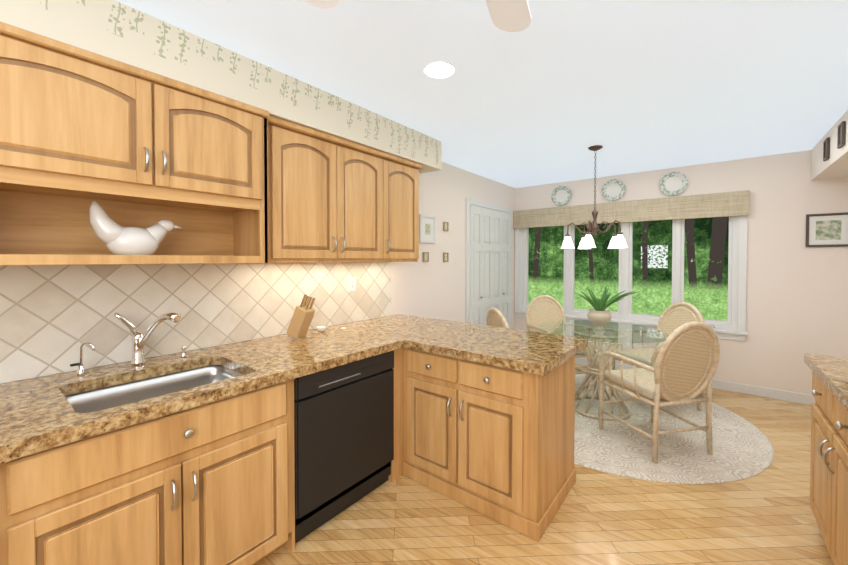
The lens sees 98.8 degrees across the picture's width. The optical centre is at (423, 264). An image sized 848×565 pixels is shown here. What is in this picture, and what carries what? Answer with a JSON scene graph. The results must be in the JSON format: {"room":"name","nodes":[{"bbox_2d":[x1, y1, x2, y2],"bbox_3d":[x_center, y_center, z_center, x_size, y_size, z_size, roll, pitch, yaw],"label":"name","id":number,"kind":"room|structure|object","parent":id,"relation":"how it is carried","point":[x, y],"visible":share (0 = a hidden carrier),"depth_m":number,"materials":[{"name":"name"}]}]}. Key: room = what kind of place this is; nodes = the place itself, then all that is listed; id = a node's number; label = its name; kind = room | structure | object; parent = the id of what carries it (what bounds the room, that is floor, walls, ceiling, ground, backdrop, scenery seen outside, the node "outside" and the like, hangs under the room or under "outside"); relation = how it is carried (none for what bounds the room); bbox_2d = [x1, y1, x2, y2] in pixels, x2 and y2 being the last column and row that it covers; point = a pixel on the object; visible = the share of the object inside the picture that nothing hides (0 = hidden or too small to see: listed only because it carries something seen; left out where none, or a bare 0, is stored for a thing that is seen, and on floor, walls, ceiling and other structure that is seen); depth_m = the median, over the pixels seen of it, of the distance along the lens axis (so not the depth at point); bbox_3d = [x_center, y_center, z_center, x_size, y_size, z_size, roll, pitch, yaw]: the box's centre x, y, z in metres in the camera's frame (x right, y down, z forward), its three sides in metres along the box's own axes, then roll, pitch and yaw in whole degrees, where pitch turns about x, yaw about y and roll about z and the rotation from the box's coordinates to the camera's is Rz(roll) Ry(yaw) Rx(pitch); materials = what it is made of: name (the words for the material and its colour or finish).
{"room":"kitchen","nodes":[
{"label":"kitchen","id":0,"kind":"room"},
{"bbox_2d":[0,162,514,383],"bbox_3d":[-0.835,0.137,2.832,0.150,2.500,7.200,1,1,38],"label":"wall","id":1,"kind":"structure","parent":0,"point":[433,287],"depth_m":4.04,"materials":[{"name":"beige paint"}]},
{"bbox_2d":[0,22,269,265],"bbox_3d":[-1.350,-0.422,1.677,0.453,0.834,1.135,1,1,38],"label":"upper cabinet","id":2,"kind":"object","parent":1,"relation":"attached to","point":[120,143],"visible":1,"depth_m":1.58,"materials":[{"name":"brown wood"}]},
{"bbox_2d":[89,201,181,254],"bbox_3d":[-1.341,-0.154,1.715,0.150,0.256,0.352,1,1,38],"label":"bird","id":3,"kind":"object","parent":2,"relation":"in","point":[115,237],"visible":0.85,"depth_m":1.63},
{"bbox_2d":[0,262,390,382],"bbox_3d":[-1.613,0.244,1.728,0.006,0.496,4.199,1,1,38],"label":"tile backsplash","id":4,"kind":"structure","parent":1,"relation":"attached to","point":[53,318],"depth_m":1.96,"materials":[{"name":"beige tile"}]},
{"bbox_2d":[349,277,355,290],"bbox_3d":[-0.591,0.157,3.003,0.005,0.115,0.070,1,1,38],"label":"electrical outlet plate","id":5,"kind":"object","parent":4,"relation":"attached to","point":[352,283],"visible":1,"depth_m":3.00,"materials":[{"name":"white plastic"}]},
{"bbox_2d":[267,115,390,262],"bbox_3d":[-0.723,-0.448,2.553,0.343,0.809,1.009,1,1,38],"label":"upper cabinet","id":6,"kind":"object","parent":1,"relation":"attached to","point":[331,198],"depth_m":2.37,"materials":[{"name":"brown wood"}]},
{"bbox_2d":[391,155,421,258],"bbox_3d":[-0.325,-0.456,3.054,0.343,0.809,0.505,1,1,38],"label":"upper cabinet","id":7,"kind":"object","parent":1,"relation":"attached to","point":[404,173],"depth_m":2.99,"materials":[{"name":"brown wood"}]},
{"bbox_2d":[423,252,428,261],"bbox_3d":[0.018,-0.083,3.763,0.018,0.100,0.085,1,1,38],"label":"picture","id":8,"kind":"object","parent":1,"relation":"attached to","point":[425,256],"visible":0.98,"depth_m":3.76,"materials":[{"name":"brown"}]},
{"bbox_2d":[419,214,435,242],"bbox_3d":[0.040,-0.373,3.786,0.018,0.290,0.265,1,1,38],"label":"picture","id":9,"kind":"object","parent":1,"relation":"attached to","point":[427,228],"visible":1,"depth_m":3.78,"materials":[{"name":"white"}]},
{"bbox_2d":[443,222,448,230],"bbox_3d":[0.242,-0.428,4.040,0.018,0.100,0.085,1,1,38],"label":"picture","id":10,"kind":"object","parent":1,"relation":"attached to","point":[445,226],"visible":1,"depth_m":4.03,"materials":[{"name":"brown"}]},
{"bbox_2d":[443,253,448,261],"bbox_3d":[0.242,-0.085,4.045,0.018,0.105,0.085,1,1,38],"label":"picture","id":11,"kind":"object","parent":1,"relation":"attached to","point":[445,257],"visible":0.96,"depth_m":4.04,"materials":[{"name":"brown"}]},
{"bbox_2d":[465,197,510,327],"bbox_3d":[0.906,0.267,4.849,0.064,2.175,1.230,1,1,38],"label":"bifold closet door","id":12,"kind":"structure","parent":1,"relation":"in","point":[488,259],"depth_m":4.74,"materials":[{"name":"white wood"}]},
{"bbox_2d":[116,0,847,187],"bbox_3d":[0.594,-1.145,1.676,3.800,0.100,7.200,1,1,38],"label":"ceiling","id":13,"kind":"structure","parent":0,"point":[553,91],"depth_m":2.06,"materials":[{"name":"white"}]},
{"bbox_2d":[0,0,441,173],"bbox_3d":[-1.381,-0.967,1.684,0.399,0.254,4.449,1,1,38],"label":"soffit beam","id":14,"kind":"structure","parent":13,"relation":"attached to","point":[119,31],"depth_m":1.77,"materials":[{"name":"beige paint"}]},
{"bbox_2d":[305,0,531,31],"bbox_3d":[0.057,-0.933,0.802,1.164,0.294,1.199,1,1,38],"label":"ceiling fan","id":15,"kind":"object","parent":13,"relation":"hanging from","point":[510,15],"visible":1,"depth_m":1.23,"materials":[{"name":"white"}]},
{"bbox_2d":[424,62,455,77],"bbox_3d":[0.089,-1.099,2.053,0.180,0.004,0.180,1,1,38],"label":"recessed light","id":16,"kind":"object","parent":13,"relation":"in","point":[440,69],"visible":1,"depth_m":2.04,"materials":[{"name":"white"}]},
{"bbox_2d":[561,145,626,248],"bbox_3d":[1.622,-0.642,3.458,0.588,0.962,0.566,1,1,38],"label":"chandelier","id":17,"kind":"object","parent":13,"relation":"hanging from","point":[616,241],"visible":1,"depth_m":3.46,"materials":[{"name":"brown metal"}]},
{"bbox_2d":[811,110,847,180],"bbox_3d":[1.800,-0.929,0.721,0.419,0.299,6.898,1,1,38],"label":"soffit beam","id":18,"kind":"structure","parent":13,"relation":"attached to","point":[834,165],"depth_m":3.08,"materials":[{"name":"beige paint"}]},
{"bbox_2d":[823,137,829,160],"bbox_3d":[3.350,-0.962,3.027,0.018,0.170,0.120,1,1,38],"label":"framed picture","id":19,"kind":"object","parent":18,"relation":"attached to","point":[826,149],"visible":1,"depth_m":2.99,"materials":[{"name":"brown"}]},
{"bbox_2d":[837,121,845,148],"bbox_3d":[3.070,-0.956,2.675,0.018,0.170,0.120,1,1,38],"label":"framed picture","id":20,"kind":"object","parent":18,"relation":"attached to","point":[841,134],"visible":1,"depth_m":2.64,"materials":[{"name":"brown"}]},
{"bbox_2d":[255,365,832,564],"bbox_3d":[0.594,1.455,1.717,3.800,0.100,7.200,1,1,38],"label":"floor","id":21,"kind":"structure","parent":0,"point":[766,517],"depth_m":1.96,"materials":[{"name":"brown wood"}]},
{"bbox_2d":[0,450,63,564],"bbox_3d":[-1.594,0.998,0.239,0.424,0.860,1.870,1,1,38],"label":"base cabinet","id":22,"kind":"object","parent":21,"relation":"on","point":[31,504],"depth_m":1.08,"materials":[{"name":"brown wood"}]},
{"bbox_2d":[388,349,399,481],"bbox_3d":[-0.260,0.957,2.846,0.732,0.860,0.744,1,1,38],"label":"base cabinet","id":23,"kind":"object","parent":21,"relation":"on","point":[395,464],"depth_m":2.36,"materials":[{"name":"brown wood"}]},
{"bbox_2d":[0,314,515,463],"bbox_3d":[-1.108,0.524,1.396,1.200,0.048,4.298,1,1,38],"label":"countertop","id":24,"kind":"structure","parent":23,"relation":"on","point":[38,414],"depth_m":1.72,"materials":[{"name":"stone"}]},
{"bbox_2d":[70,342,94,375],"bbox_3d":[-1.532,0.421,1.631,0.066,0.149,0.075,1,1,38],"label":"tap","id":25,"kind":"object","parent":24,"relation":"on","point":[81,371],"visible":1,"depth_m":1.64,"materials":[{"name":"silver metal"}]},
{"bbox_2d":[113,312,180,365],"bbox_3d":[-1.351,0.359,1.777,0.218,0.268,0.231,1,1,38],"label":"faucet","id":26,"kind":"object","parent":24,"relation":"on","point":[139,339],"visible":1,"depth_m":1.79,"materials":[{"name":"silver metal"}]},
{"bbox_2d":[65,365,243,412],"bbox_3d":[-1.137,0.629,1.598,0.510,0.166,0.670,1,1,38],"label":"sink basin","id":27,"kind":"object","parent":24,"relation":"in","point":[96,400],"visible":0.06,"depth_m":1.74,"materials":[{"name":"silver metal"}]},
{"bbox_2d":[181,346,185,356],"bbox_3d":[-1.284,0.462,1.942,0.024,0.058,0.024,1,1,38],"label":"soap dispenser","id":28,"kind":"object","parent":24,"relation":"on","point":[183,348],"visible":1,"depth_m":1.94,"materials":[{"name":"silver metal"}]},
{"bbox_2d":[287,294,314,338],"bbox_3d":[-0.809,0.337,2.415,0.178,0.291,0.100,0,1,18],"label":"knife block","id":29,"kind":"object","parent":24,"relation":"on","point":[301,319],"visible":1,"depth_m":2.38,"materials":[{"name":"brown wood"}]},
{"bbox_2d":[316,326,325,331],"bbox_3d":[-0.742,0.463,2.623,0.072,0.034,0.072,1,1,38],"label":"bowl","id":30,"kind":"object","parent":24,"relation":"on","point":[320,328],"visible":1,"depth_m":2.60,"materials":[{"name":"white ceramic"}]},
{"bbox_2d":[294,350,393,542],"bbox_3d":[-0.660,0.965,2.246,0.668,0.854,0.686,1,1,38],"label":"dishwasher","id":31,"kind":"object","parent":23,"relation":"in","point":[344,435],"visible":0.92,"depth_m":1.98,"materials":[{"name":"black metal"}]},
{"bbox_2d":[400,348,575,540],"bbox_3d":[0.411,0.964,2.371,0.910,0.860,0.651,1,1,38],"label":"base cabinet","id":32,"kind":"object","parent":21,"relation":"on","point":[498,442],"depth_m":2.06,"materials":[{"name":"brown wood"}]},
{"bbox_2d":[460,329,587,375],"bbox_3d":[0.479,0.508,2.371,0.912,0.048,0.795,1,1,38],"label":"countertop","id":33,"kind":"structure","parent":32,"relation":"on","point":[539,353],"depth_m":2.08,"materials":[{"name":"stone"}]},
{"bbox_2d":[574,374,773,483],"bbox_3d":[1.740,1.372,3.463,2.300,0.007,2.300,1,1,38],"label":"round rug","id":34,"kind":"object","parent":21,"relation":"on","point":[743,448],"visible":0.44,"depth_m":2.78,"materials":[{"name":"beige carpet"}]},
{"bbox_2d":[486,308,574,425],"bbox_3d":[0.918,0.873,3.288,0.638,0.995,0.574,0,1,-13],"label":"rattan chair","id":35,"kind":"object","parent":34,"relation":"on","point":[495,317],"visible":0.12,"depth_m":3.19,"materials":[{"name":"beige wicker"}]},
{"bbox_2d":[526,295,597,390],"bbox_3d":[1.513,0.860,4.119,0.574,0.995,0.638,0,1,-13],"label":"rattan chair","id":36,"kind":"object","parent":34,"relation":"on","point":[541,309],"visible":0.4,"depth_m":4.35,"materials":[{"name":"beige wicker"}]},
{"bbox_2d":[572,327,630,420],"bbox_3d":[1.661,0.998,3.455,0.538,0.739,0.538,1,1,38],"label":"table base","id":37,"kind":"object","parent":34,"relation":"on","point":[592,369],"visible":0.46,"depth_m":3.38,"materials":[{"name":"wicker"}]},
{"bbox_2d":[537,320,668,344],"bbox_3d":[1.661,0.622,3.449,1.120,0.012,1.120,1,1,38],"label":"glass dining table","id":38,"kind":"object","parent":37,"relation":"on","point":[600,333],"visible":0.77,"depth_m":3.38,"materials":[{"name":"clear glass"}]},
{"bbox_2d":[576,285,639,330],"bbox_3d":[1.718,0.399,3.453,0.563,0.432,0.292,1,1,38],"label":"potted plant","id":39,"kind":"object","parent":38,"relation":"on","point":[599,315],"visible":1,"depth_m":3.40,"materials":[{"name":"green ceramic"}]},
{"bbox_2d":[611,302,704,410],"bbox_3d":[2.327,0.868,3.601,0.638,0.995,0.574,0,1,-13],"label":"rattan chair","id":40,"kind":"object","parent":34,"relation":"on","point":[673,317],"visible":0.33,"depth_m":3.69,"materials":[{"name":"beige wicker"}]},
{"bbox_2d":[599,321,719,462],"bbox_3d":[1.805,0.881,2.807,0.574,0.995,0.638,0,1,-13],"label":"rattan chair","id":41,"kind":"object","parent":34,"relation":"on","point":[681,369],"visible":1,"depth_m":2.60,"materials":[{"name":"beige wicker"}]},
{"bbox_2d":[810,371,847,564],"bbox_3d":[2.094,0.980,1.383,0.737,0.860,0.945,1,1,38],"label":"base cabinet","id":42,"kind":"object","parent":21,"relation":"on","point":[829,467],"visible":1,"depth_m":1.55,"materials":[{"name":"brown wood"}]},
{"bbox_2d":[804,353,847,410],"bbox_3d":[0.963,0.547,-0.032,0.756,0.048,4.638,1,1,38],"label":"countertop","id":43,"kind":"structure","parent":42,"relation":"on","point":[830,373],"depth_m":1.70,"materials":[{"name":"stone"}]},
{"bbox_2d":[515,150,847,394],"bbox_3d":[2.787,0.111,4.456,3.500,2.500,0.150,1,1,38],"label":"wall","id":44,"kind":"structure","parent":0,"point":[797,300],"depth_m":3.72,"materials":[{"name":"beige paint"}]},
{"bbox_2d":[551,186,571,205],"bbox_3d":[1.902,-0.959,5.029,0.276,0.276,0.024,1,1,38],"label":"wall plate","id":45,"kind":"object","parent":44,"relation":"attached to","point":[561,195],"visible":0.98,"depth_m":5.03,"materials":[{"name":"white ceramic"}]},
{"bbox_2d":[602,179,625,200],"bbox_3d":[2.411,-0.952,4.624,0.276,0.276,0.024,1,1,38],"label":"wall plate","id":46,"kind":"object","parent":44,"relation":"attached to","point":[613,189],"visible":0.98,"depth_m":4.62,"materials":[{"name":"white ceramic"}]},
{"bbox_2d":[520,216,738,330],"bbox_3d":[2.432,0.017,4.706,2.470,1.360,0.099,1,1,38],"label":"window","id":47,"kind":"structure","parent":44,"relation":"in","point":[624,312],"depth_m":4.56,"materials":[{"name":"white wood"}]},
{"bbox_2d":[513,190,749,228],"bbox_3d":[2.377,-0.662,4.624,2.627,0.260,0.073,1,1,38],"label":"shade valance","id":48,"kind":"object","parent":44,"relation":"attached to","point":[728,204],"visible":1,"depth_m":4.36,"materials":[{"name":"beige fabric"}]},
{"bbox_2d":[514,215,748,340],"bbox_3d":[2.394,0.033,4.642,2.630,1.530,0.044,1,1,38],"label":"window frame","id":49,"kind":"structure","parent":44,"relation":"attached to","point":[740,333],"depth_m":3.90,"materials":[{"name":"white wood"}]},
{"bbox_2d":[659,172,687,195],"bbox_3d":[2.904,-0.946,4.232,0.276,0.276,0.024,1,1,38],"label":"wall plate","id":50,"kind":"object","parent":44,"relation":"attached to","point":[673,183],"visible":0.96,"depth_m":4.23,"materials":[{"name":"white ceramic"}]},
{"bbox_2d":[575,358,814,404],"bbox_3d":[2.735,1.312,4.409,3.498,0.100,0.018,1,1,38],"label":"baseboard","id":51,"kind":"structure","parent":44,"relation":"attached to","point":[795,397],"depth_m":3.80,"materials":[{"name":"white"}]},
{"bbox_2d":[805,212,847,246],"bbox_3d":[3.869,-0.334,3.479,0.300,0.320,0.018,1,1,38],"label":"picture","id":52,"kind":"object","parent":44,"relation":"attached to","point":[827,230],"visible":1,"depth_m":3.48,"materials":[{"name":"brown"}]},
{"label":"outside","id":53,"kind":"structure","parent":0,"visible":0},
{"bbox_2d":[528,217,728,320],"bbox_3d":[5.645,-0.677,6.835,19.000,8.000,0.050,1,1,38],"label":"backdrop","id":54,"kind":"structure","parent":53,"point":[705,268],"depth_m":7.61,"materials":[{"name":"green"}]}
]}

